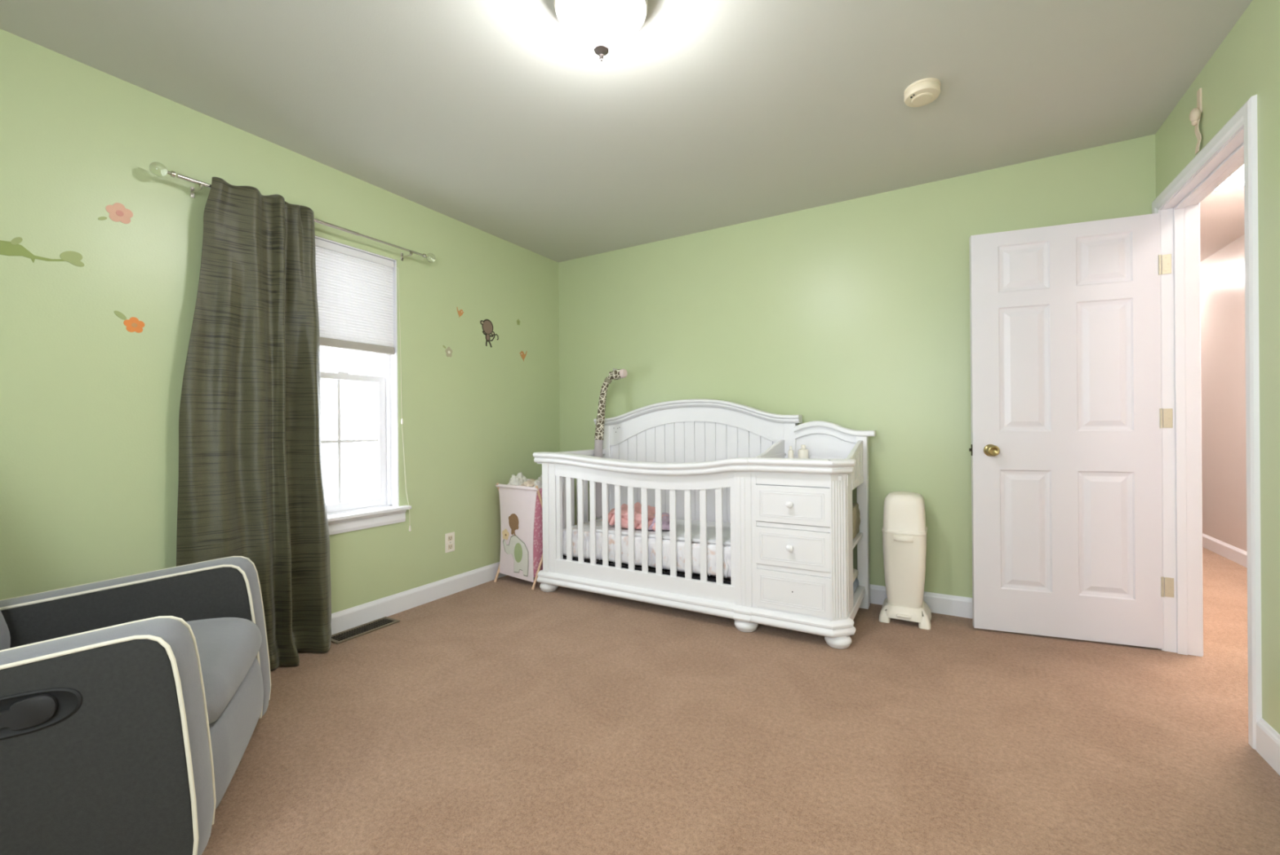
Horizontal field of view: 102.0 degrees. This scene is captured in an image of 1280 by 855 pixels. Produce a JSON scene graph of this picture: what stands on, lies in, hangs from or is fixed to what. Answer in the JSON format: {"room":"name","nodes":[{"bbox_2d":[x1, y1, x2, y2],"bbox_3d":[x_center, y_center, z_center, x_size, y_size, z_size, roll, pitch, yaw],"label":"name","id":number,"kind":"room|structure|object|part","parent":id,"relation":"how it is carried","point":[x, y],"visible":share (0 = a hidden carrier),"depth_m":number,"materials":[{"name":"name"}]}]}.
{"room":"children's room","nodes":[
{"label":"children's room","id":0,"kind":"room"},
{"bbox_2d":[0,28,559,613],"bbox_3d":[-1.765,-0.140,2.560,0.120,2.440,4.371,0,0,30],"label":"wall","id":1,"kind":"structure","parent":0,"point":[90,404],"depth_m":2.11,"materials":[{"name":"green paint"}]},
{"bbox_2d":[0,236,84,266],"bbox_3d":[-2.141,-0.628,1.805,0.003,0.101,0.288,0,0,30],"label":"decal","id":2,"kind":"object","parent":1,"relation":"attached to","point":[13,247],"visible":1,"depth_m":1.81,"materials":[{"name":"green paper"}]},
{"bbox_2d":[97,202,133,223],"bbox_3d":[-2.026,-0.829,2.004,0.002,0.085,0.099,0,0,30],"label":"decal","id":3,"kind":"object","parent":1,"relation":"attached to","point":[117,212],"visible":1,"depth_m":2.01,"materials":[{"name":"pink paper"}]},
{"bbox_2d":[114,310,144,333],"bbox_3d":[-2.004,-0.413,2.036,0.002,0.077,0.089,0,0,30],"label":"decal","id":4,"kind":"object","parent":1,"relation":"attached to","point":[133,324],"visible":1,"depth_m":2.04,"materials":[{"name":"orange paper"}]},
{"bbox_2d":[149,161,435,262],"bbox_3d":[-1.610,-1.016,2.608,0.112,0.069,1.314,0,0,30],"label":"curtain rod","id":5,"kind":"object","parent":1,"relation":"attached to","point":[158,169],"visible":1,"depth_m":2.20,"materials":[{"name":"silver metal"}]},
{"bbox_2d":[176,177,331,671],"bbox_3d":[-1.665,0.007,2.335,0.200,2.136,0.612,0,0,27],"label":"curtain","id":6,"kind":"object","parent":5,"relation":"hanging from","point":[251,484],"visible":0.95,"depth_m":2.30,"materials":[{"name":"green fabric"}]},
{"bbox_2d":[315,235,411,534],"bbox_3d":[-1.669,-0.210,2.711,0.195,1.538,0.920,0,0,30],"label":"window","id":7,"kind":"structure","parent":1,"relation":"in","point":[384,509],"depth_m":3.02,"materials":[{"name":"white paint"}]},
{"bbox_3d":[-1.739,-0.602,2.750,0.032,0.693,0.764,0,0,30],"label":"sash","id":8,"kind":"part","parent":7,"relation":"part of","materials":[{"name":"white paint"}]},
{"bbox_3d":[-1.702,0.081,2.732,0.032,0.753,0.764,0,0,30],"label":"sash","id":9,"kind":"part","parent":7,"relation":"part of","materials":[{"name":"white paint"}]},
{"bbox_3d":[-1.716,-0.249,2.739,0.085,1.458,0.820,0,0,30],"label":"frame","id":10,"kind":"part","parent":7,"relation":"part of","materials":[{"name":"white paint"}]},
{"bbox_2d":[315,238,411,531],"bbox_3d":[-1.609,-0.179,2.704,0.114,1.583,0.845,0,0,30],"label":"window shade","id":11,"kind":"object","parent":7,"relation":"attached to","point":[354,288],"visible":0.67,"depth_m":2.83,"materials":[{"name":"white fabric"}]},
{"bbox_3d":[-1.653,-0.445,2.700,0.040,0.045,0.796,0,0,30],"label":"rail","id":12,"kind":"part","parent":11,"relation":"part of","materials":[{"name":"white plastic"}]},
{"bbox_3d":[-1.393,-0.171,3.042,0.089,1.563,0.027,-1,0,-3],"label":"pull cord","id":13,"kind":"part","parent":11,"relation":"part of","materials":[{"name":"beige plastic"}]},
{"bbox_3d":[-1.626,0.474,2.690,0.110,0.022,0.920,0,0,30],"label":"sill","id":14,"kind":"part","parent":7,"relation":"part of","materials":[{"name":"white paint"}]},
{"bbox_2d":[331,561,506,635],"bbox_3d":[-1.697,1.025,2.527,0.014,0.110,4.131,0,0,30],"label":"baseboard","id":15,"kind":"structure","parent":1,"relation":"attached to","point":[346,619],"depth_m":3.08,"materials":[{"name":"white paint"}]},
{"bbox_2d":[442,345,452,356],"bbox_3d":[-1.239,-0.490,3.342,0.002,0.071,0.074,0,0,30],"label":"decal","id":16,"kind":"object","parent":1,"relation":"attached to","point":[448,350],"visible":1,"depth_m":3.35,"materials":[{"name":"white paper"}]},
{"bbox_2d":[444,531,454,552],"bbox_3d":[-1.224,0.741,3.342,0.009,0.124,0.074,0,0,30],"label":"wall outlet","id":17,"kind":"object","parent":1,"relation":"attached to","point":[449,537],"visible":1,"depth_m":3.34,"materials":[{"name":"beige plastic"}]},
{"bbox_2d":[457,307,463,317],"bbox_3d":[-1.188,-0.759,3.433,0.002,0.070,0.061,0,0,30],"label":"decal","id":18,"kind":"object","parent":1,"relation":"attached to","point":[460,312],"visible":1,"depth_m":3.43,"materials":[{"name":"orange paper"}]},
{"bbox_2d":[480,319,498,347],"bbox_3d":[-1.059,-0.661,3.651,0.002,0.196,0.171,0,0,30],"label":"decal","id":19,"kind":"object","parent":1,"relation":"attached to","point":[487,326],"visible":1,"depth_m":3.64,"materials":[{"name":"brown paper"}]},
{"bbox_2d":[519,351,526,361],"bbox_3d":[-0.888,-0.544,3.941,0.002,0.086,0.083,0,0,30],"label":"decal","id":20,"kind":"object","parent":1,"relation":"attached to","point":[522,355],"visible":1,"depth_m":3.94,"materials":[{"name":"orange paper"}]},
{"bbox_2d":[0,0,1252,262],"bbox_3d":[1.388,-1.439,3.322,4.967,0.100,9.050,0,0,30],"label":"ceiling","id":21,"kind":"structure","parent":0,"point":[488,116],"depth_m":2.12,"materials":[{"name":"grey paint"}]},
{"bbox_2d":[553,0,648,61],"bbox_3d":[-0.122,-1.262,1.629,0.294,0.224,0.294,0,0,30],"label":"ceiling light","id":22,"kind":"object","parent":21,"relation":"attached to","point":[602,28],"visible":1,"depth_m":1.58,"materials":[{"name":"white glass"}]},
{"bbox_2d":[903,77,940,106],"bbox_3d":[1.154,-1.362,2.120,0.132,0.047,0.132,0,0,30],"label":"smoke detector","id":23,"kind":"object","parent":21,"relation":"attached to","point":[922,92],"visible":1,"depth_m":2.09,"materials":[{"name":"beige plastic"}]},
{"bbox_2d":[1214,164,1244,190],"bbox_3d":[3.247,-1.383,2.590,0.600,0.045,0.770,0,0,30],"label":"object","id":24,"kind":"structure","parent":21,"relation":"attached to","point":[1237,179],"depth_m":2.86,"materials":[{"name":"white paint"}]},
{"bbox_2d":[201,546,1279,854],"bbox_3d":[1.423,1.101,3.346,5.167,0.100,9.200,0,0,30],"label":"floor","id":25,"kind":"structure","parent":0,"point":[505,716],"depth_m":1.76,"materials":[{"name":"beige carpet"}]},
{"bbox_2d":[0,555,271,854],"bbox_3d":[-1.603,0.544,1.347,0.947,1.072,0.819,-1,0,-26],"label":"recliner","id":26,"kind":"object","parent":25,"relation":"on","point":[131,705],"visible":1,"depth_m":1.16,"materials":[{"name":"grey fabric"}]},
{"bbox_2d":[0,609,10,649],"bbox_3d":[-1.875,0.377,1.224,0.354,0.733,0.528,-1,0,-26],"label":"cushion","id":27,"kind":"object","parent":26,"relation":"on","point":[5,615],"depth_m":1.48,"materials":[{"name":"grey fabric"}]},
{"bbox_2d":[0,687,82,739],"bbox_3d":[-1.284,0.590,1.059,0.210,0.089,0.009,-1,0,-26],"label":"handle","id":28,"kind":"object","parent":26,"relation":"on","point":[25,713],"depth_m":1.07,"materials":[{"name":"black plastic"}]},
{"bbox_3d":[-1.401,0.736,1.010,0.832,0.528,0.012,-1,0,-26],"label":"panel","id":29,"kind":"part","parent":26,"relation":"part of","materials":[{"name":"black fabric"}]},
{"bbox_3d":[-1.429,0.734,1.068,0.862,0.554,0.117,-1,0,-26],"label":"arm","id":30,"kind":"part","parent":26,"relation":"part of"},
{"bbox_3d":[-1.688,0.737,1.609,0.832,0.528,0.012,-1,0,-26],"label":"panel","id":31,"kind":"part","parent":26,"relation":"part of","materials":[{"name":"black fabric"}]},
{"bbox_3d":[-1.716,0.736,1.667,0.862,0.554,0.117,-1,0,-26],"label":"arm","id":32,"kind":"part","parent":26,"relation":"part of"},
{"bbox_2d":[186,617,262,724],"bbox_3d":[-1.494,0.705,1.406,0.698,0.172,0.524,-1,0,-26],"label":"seat cushion","id":33,"kind":"object","parent":26,"relation":"on","point":[228,647],"depth_m":1.50,"materials":[{"name":"grey fabric"}]},
{"bbox_3d":[-1.254,0.885,1.520,0.174,0.258,0.524,-1,0,-26],"label":"footrest panel","id":34,"kind":"part","parent":26,"relation":"part of","materials":[{"name":"grey fabric"}]},
{"bbox_2d":[331,616,399,644],"bbox_3d":[-1.472,1.074,2.757,0.130,0.007,0.345,0,0,30],"label":"floor vent","id":35,"kind":"object","parent":25,"relation":"in","point":[348,634],"visible":0.86,"depth_m":2.75,"materials":[{"name":"brown metal"}]},
{"bbox_2d":[493,478,542,589],"bbox_3d":[-0.762,0.727,3.637,0.399,0.692,0.340,0,0,30],"label":"laundry hamper","id":36,"kind":"object","parent":25,"relation":"on","point":[521,506],"visible":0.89,"depth_m":3.50,"materials":[{"name":"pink fabric"}]},
{"bbox_3d":[-0.921,0.729,3.727,0.017,0.692,0.335,0,0,33],"label":"leg","id":37,"kind":"part","parent":36,"relation":"part of","materials":[{"name":"brown wood"}]},
{"bbox_2d":[502,528,509,539],"bbox_3d":[-0.925,0.735,3.569,0.066,0.077,0.004,0,0,30],"label":"flower","id":38,"kind":"object","parent":36,"relation":"on","point":[505,532],"depth_m":3.57,"materials":[{"name":"yellow fabric"}]},
{"bbox_2d":[507,471,527,485],"bbox_3d":[-0.856,0.370,3.634,0.110,0.112,0.165,0,0,30],"label":"cloth","id":39,"kind":"object","parent":36,"relation":"in","point":[517,480],"visible":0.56,"depth_m":3.60,"materials":[{"name":"fabric"}]},
{"bbox_3d":[-0.831,0.721,3.521,0.372,0.630,0.029,0,0,30],"label":"panel","id":40,"kind":"part","parent":36,"relation":"part of","materials":[{"name":"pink fabric"}]},
{"bbox_2d":[520,478,535,486],"bbox_3d":[-0.762,0.398,3.598,0.096,0.084,0.158,0,0,30],"label":"cloth","id":41,"kind":"object","parent":36,"relation":"in","point":[529,482],"visible":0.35,"depth_m":3.56,"materials":[{"name":"beige fabric"}]},
{"bbox_3d":[-0.619,0.726,3.550,0.017,0.692,0.336,0,0,35],"label":"leg","id":42,"kind":"part","parent":36,"relation":"part of","materials":[{"name":"brown wood"}]},
{"bbox_2d":[533,475,542,488],"bbox_3d":[-0.677,0.376,3.575,0.092,0.106,0.171,0,0,30],"label":"cloth","id":43,"kind":"object","parent":36,"relation":"in","point":[539,482],"visible":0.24,"depth_m":3.53,"materials":[{"name":"fabric"}]},
{"bbox_3d":[-0.607,0.726,3.549,0.017,0.692,0.336,0,0,26],"label":"leg","id":44,"kind":"part","parent":36,"relation":"part of","materials":[{"name":"brown wood"}]},
{"bbox_2d":[533,399,875,648],"bbox_3d":[0.348,0.433,3.218,1.974,1.254,0.780,0,0,30],"label":"crib","id":45,"kind":"object","parent":25,"relation":"on","point":[793,543],"visible":0.96,"depth_m":2.96,"materials":[{"name":"white paint"}]},
{"bbox_3d":[-0.581,0.591,3.395,0.103,0.735,0.059,0,0,30],"label":"post","id":46,"kind":"part","parent":45,"relation":"part of","materials":[{"name":"white paint"}]},
{"bbox_3d":[-0.443,0.185,3.699,0.060,0.040,0.620,0,0,30],"label":"rail","id":47,"kind":"part","parent":45,"relation":"part of","materials":[{"name":"white paint"}]},
{"bbox_3d":[-0.245,0.518,3.977,0.075,1.095,0.064,0,0,30],"label":"headboard post","id":48,"kind":"part","parent":45,"relation":"part of","materials":[{"name":"white paint"}]},
{"bbox_3d":[-0.070,0.973,3.077,1.350,0.072,0.084,0,0,30],"label":"moulding","id":49,"kind":"part","parent":45,"relation":"part of","materials":[{"name":"white paint"}]},
{"bbox_3d":[-0.018,0.287,3.057,1.220,0.135,0.026,0,0,30],"label":"rail","id":50,"kind":"part","parent":45,"relation":"part of","materials":[{"name":"white paint"}]},
{"bbox_3d":[-0.021,0.902,3.063,1.250,0.113,0.030,0,0,30],"label":"rail","id":51,"kind":"part","parent":45,"relation":"part of","materials":[{"name":"white paint"}]},
{"bbox_2d":[562,517,730,577],"bbox_3d":[0.138,0.731,3.337,1.269,0.216,0.598,0,0,30],"label":"mattress","id":52,"kind":"object","parent":45,"relation":"in","point":[711,526],"visible":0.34,"depth_m":3.09,"materials":[{"name":"fabric"}]},
{"bbox_2d":[594,368,627,516],"bbox_3d":[-0.210,0.108,3.806,0.254,1.084,0.114,-1,0,9],"label":"toy","id":53,"kind":"object","parent":52,"relation":"on","point":[618,374],"visible":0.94,"depth_m":3.78,"materials":[{"name":"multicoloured fabric"}]},
{"bbox_2d":[601,502,669,530],"bbox_3d":[-0.015,0.552,3.309,0.534,0.150,0.277,0,0,30],"label":"blanket","id":54,"kind":"object","parent":52,"relation":"on","point":[637,506],"visible":0.45,"depth_m":3.21,"materials":[{"name":"pink fabric"}]},
{"bbox_3d":[0.351,0.394,3.619,1.322,0.932,0.016,0,0,30],"label":"headboard panel","id":55,"kind":"part","parent":45,"relation":"part of","materials":[{"name":"white paint"}]},
{"bbox_3d":[0.548,0.969,2.713,0.091,0.072,0.094,0,0,30],"label":"moulding","id":56,"kind":"part","parent":45,"relation":"part of","materials":[{"name":"white paint"}]},
{"bbox_3d":[0.552,0.584,2.733,0.092,0.730,0.063,0,0,30],"label":"divider post","id":57,"kind":"part","parent":45,"relation":"part of","materials":[{"name":"white paint"}]},
{"bbox_3d":[0.740,0.379,2.564,0.035,0.035,0.042,0,0,30],"label":"knob","id":58,"kind":"part","parent":45,"relation":"part of","materials":[{"name":"white paint"}]},
{"bbox_3d":[0.742,0.596,2.564,0.035,0.035,0.042,0,0,30],"label":"knob","id":59,"kind":"part","parent":45,"relation":"part of","materials":[{"name":"white paint"}]},
{"bbox_2d":[787,445,793,457],"bbox_3d":[0.911,0.173,3.131,0.032,0.120,0.032,0,0,30],"label":"lotion bottle","id":60,"kind":"object","parent":45,"relation":"on","point":[790,453],"visible":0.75,"depth_m":3.12,"materials":[{"name":"beige plastic"}]},
{"bbox_3d":[0.956,0.507,3.272,0.074,1.095,0.064,0,0,30],"label":"headboard post","id":61,"kind":"part","parent":45,"relation":"part of","materials":[{"name":"white paint"}]},
{"bbox_3d":[0.752,0.966,2.595,0.387,0.072,0.084,0,0,30],"label":"moulding","id":62,"kind":"part","parent":45,"relation":"part of","materials":[{"name":"white paint"}]},
{"bbox_3d":[0.759,0.604,2.592,0.373,0.191,0.028,0,0,30],"label":"drawer","id":63,"kind":"part","parent":45,"relation":"part of","materials":[{"name":"white paint"}]},
{"bbox_3d":[0.757,0.387,2.592,0.373,0.187,0.028,0,0,30],"label":"drawer","id":64,"kind":"part","parent":45,"relation":"part of","materials":[{"name":"white paint"}]},
{"bbox_3d":[0.761,0.823,2.593,0.373,0.193,0.028,0,0,30],"label":"drawer","id":65,"kind":"part","parent":45,"relation":"part of","materials":[{"name":"white paint"}]},
{"bbox_2d":[798,444,808,458],"bbox_3d":[0.987,0.169,3.132,0.060,0.128,0.060,0,0,30],"label":"lotion bottle","id":66,"kind":"object","parent":45,"relation":"on","point":[802,452],"visible":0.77,"depth_m":3.11,"materials":[{"name":"beige plastic"}]},
{"bbox_3d":[0.966,0.582,2.514,0.065,0.728,0.096,0,0,30],"label":"corner post","id":67,"kind":"part","parent":45,"relation":"part of","materials":[{"name":"white paint"}]},
{"bbox_3d":[0.967,0.964,2.492,0.117,0.072,0.124,0,0,30],"label":"moulding","id":68,"kind":"part","parent":45,"relation":"part of","materials":[{"name":"white paint"}]},
{"bbox_2d":[853,577,858,593],"bbox_3d":[1.101,0.892,2.895,0.189,0.054,0.345,0,0,30],"label":"folded cloth","id":69,"kind":"object","parent":45,"relation":"on","point":[855,583],"visible":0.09,"depth_m":2.91,"materials":[{"name":"grey fabric"}]},
{"bbox_2d":[853,568,857,582],"bbox_3d":[1.099,0.838,2.897,0.188,0.052,0.324,0,0,30],"label":"folded cloth","id":70,"kind":"object","parent":69,"relation":"on","point":[855,571],"visible":0.12,"depth_m":2.92,"materials":[{"name":"fabric"}]},
{"bbox_2d":[852,502,860,538],"bbox_3d":[1.092,0.520,2.887,0.213,0.181,0.351,0,0,30],"label":"storage basket","id":71,"kind":"object","parent":45,"relation":"on","point":[855,511],"visible":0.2,"depth_m":2.86,"materials":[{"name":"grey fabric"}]},
{"bbox_2d":[848,585,865,619],"bbox_3d":[1.050,0.944,2.865,0.298,0.042,0.595,0,0,30],"label":"shelf","id":72,"kind":"object","parent":45,"relation":"attached to","point":[859,593],"depth_m":2.80,"materials":[{"name":"white paint"}]},
{"bbox_3d":[1.179,0.218,2.831,0.030,0.200,0.475,0,0,30],"label":"panel","id":73,"kind":"part","parent":45,"relation":"part of","materials":[{"name":"white paint"}]},
{"bbox_2d":[853,532,862,548],"bbox_3d":[1.092,0.620,2.895,0.236,0.018,0.398,0,0,30],"label":"shelf","id":74,"kind":"object","parent":45,"relation":"attached to","point":[859,535],"depth_m":2.87,"materials":[{"name":"white paint"}]},
{"bbox_3d":[1.150,0.970,2.795,0.052,0.017,0.575,0,0,30],"label":"rail","id":75,"kind":"part","parent":45,"relation":"part of","materials":[{"name":"white paint"}]},
{"bbox_2d":[878,491,931,629],"bbox_3d":[1.455,0.705,2.849,0.248,0.692,0.264,0,0,30],"label":"pail","id":76,"kind":"object","parent":25,"relation":"on","point":[904,530],"visible":1,"depth_m":2.76,"materials":[{"name":"beige plastic"}]},
{"bbox_3d":[1.399,0.589,2.756,0.092,0.032,0.036,0,0,30],"label":"handle","id":77,"kind":"part","parent":76,"relation":"part of","materials":[{"name":"beige plastic"}]},
{"bbox_3d":[1.457,0.456,2.856,0.207,0.195,0.220,0,0,30],"label":"lid","id":78,"kind":"part","parent":76,"relation":"part of","materials":[{"name":"beige plastic"}]},
{"bbox_2d":[558,133,1155,597],"bbox_3d":[0.929,-0.165,3.443,3.635,2.440,0.120,0,0,30],"label":"wall","id":79,"kind":"structure","parent":0,"point":[854,313],"depth_m":3.15,"materials":[{"name":"green paint"}]},
{"bbox_2d":[587,559,972,618],"bbox_3d":[0.912,1.000,3.383,3.621,0.110,0.014,0,0,30],"label":"baseboard","id":80,"kind":"structure","parent":79,"relation":"attached to","point":[941,603],"depth_m":2.92,"materials":[{"name":"white paint"}]},
{"bbox_2d":[1155,0,1279,733],"bbox_3d":[1.473,-0.167,0.660,0.120,2.440,4.371,0,0,30],"label":"wall","id":81,"kind":"structure","parent":0,"point":[1246,64],"depth_m":1.65,"materials":[{"name":"green paint"}]},
{"bbox_2d":[968,213,1162,648],"bbox_3d":[2.076,0.019,2.569,0.768,2.032,0.167,0,0,21],"label":"door","id":82,"kind":"structure","parent":81,"relation":"in","point":[1065,448],"depth_m":2.54,"materials":[{"name":"white paint"}]},
{"bbox_3d":[1.785,0.117,2.626,0.062,0.062,0.066,0,0,21],"label":"knob","id":83,"kind":"part","parent":82,"relation":"part of","materials":[{"name":"gold metal"}]},
{"bbox_2d":[1189,88,1202,154],"bbox_3d":[2.189,-1.205,2.046,0.033,0.245,0.065,0,0,30],"label":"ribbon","id":84,"kind":"object","parent":81,"relation":"attached to","point":[1195,113],"visible":1,"depth_m":2.03,"materials":[{"name":"beige fabric"}]},
{"bbox_2d":[1158,127,1244,656],"bbox_3d":[2.282,0.008,2.046,0.132,2.073,0.836,0,0,30],"label":"trim","id":85,"kind":"structure","parent":81,"relation":"attached to","point":[1179,413],"depth_m":2.38,"materials":[{"name":"white paint"}]},
{"bbox_2d":[1151,94,1262,750],"bbox_3d":[2.225,-0.016,2.075,0.017,2.121,0.924,0,0,30],"label":"trim","id":86,"kind":"structure","parent":81,"relation":"attached to","point":[1246,117],"depth_m":1.69,"materials":[{"name":"white paint"}]},
{"bbox_2d":[1256,717,1279,775],"bbox_3d":[1.191,1.001,0.294,0.014,0.110,3.202,0,0,30],"label":"baseboard","id":87,"kind":"structure","parent":81,"relation":"attached to","point":[1268,739],"depth_m":1.62,"materials":[{"name":"white paint"}]},
{"bbox_2d":[1200,234,1247,551],"bbox_3d":[3.916,-0.192,2.803,0.100,2.440,7.200,0,0,30],"label":"wall","id":88,"kind":"structure","parent":0,"point":[1222,273],"depth_m":4.09,"materials":[{"name":"paint"}]},
{"bbox_2d":[1202,533,1247,567],"bbox_3d":[3.877,0.974,2.833,0.014,0.110,7.200,0,0,30],"label":"baseboard","id":89,"kind":"structure","parent":88,"relation":"attached to","point":[1239,556],"depth_m":4.06,"materials":[{"name":"white paint"}]}
]}

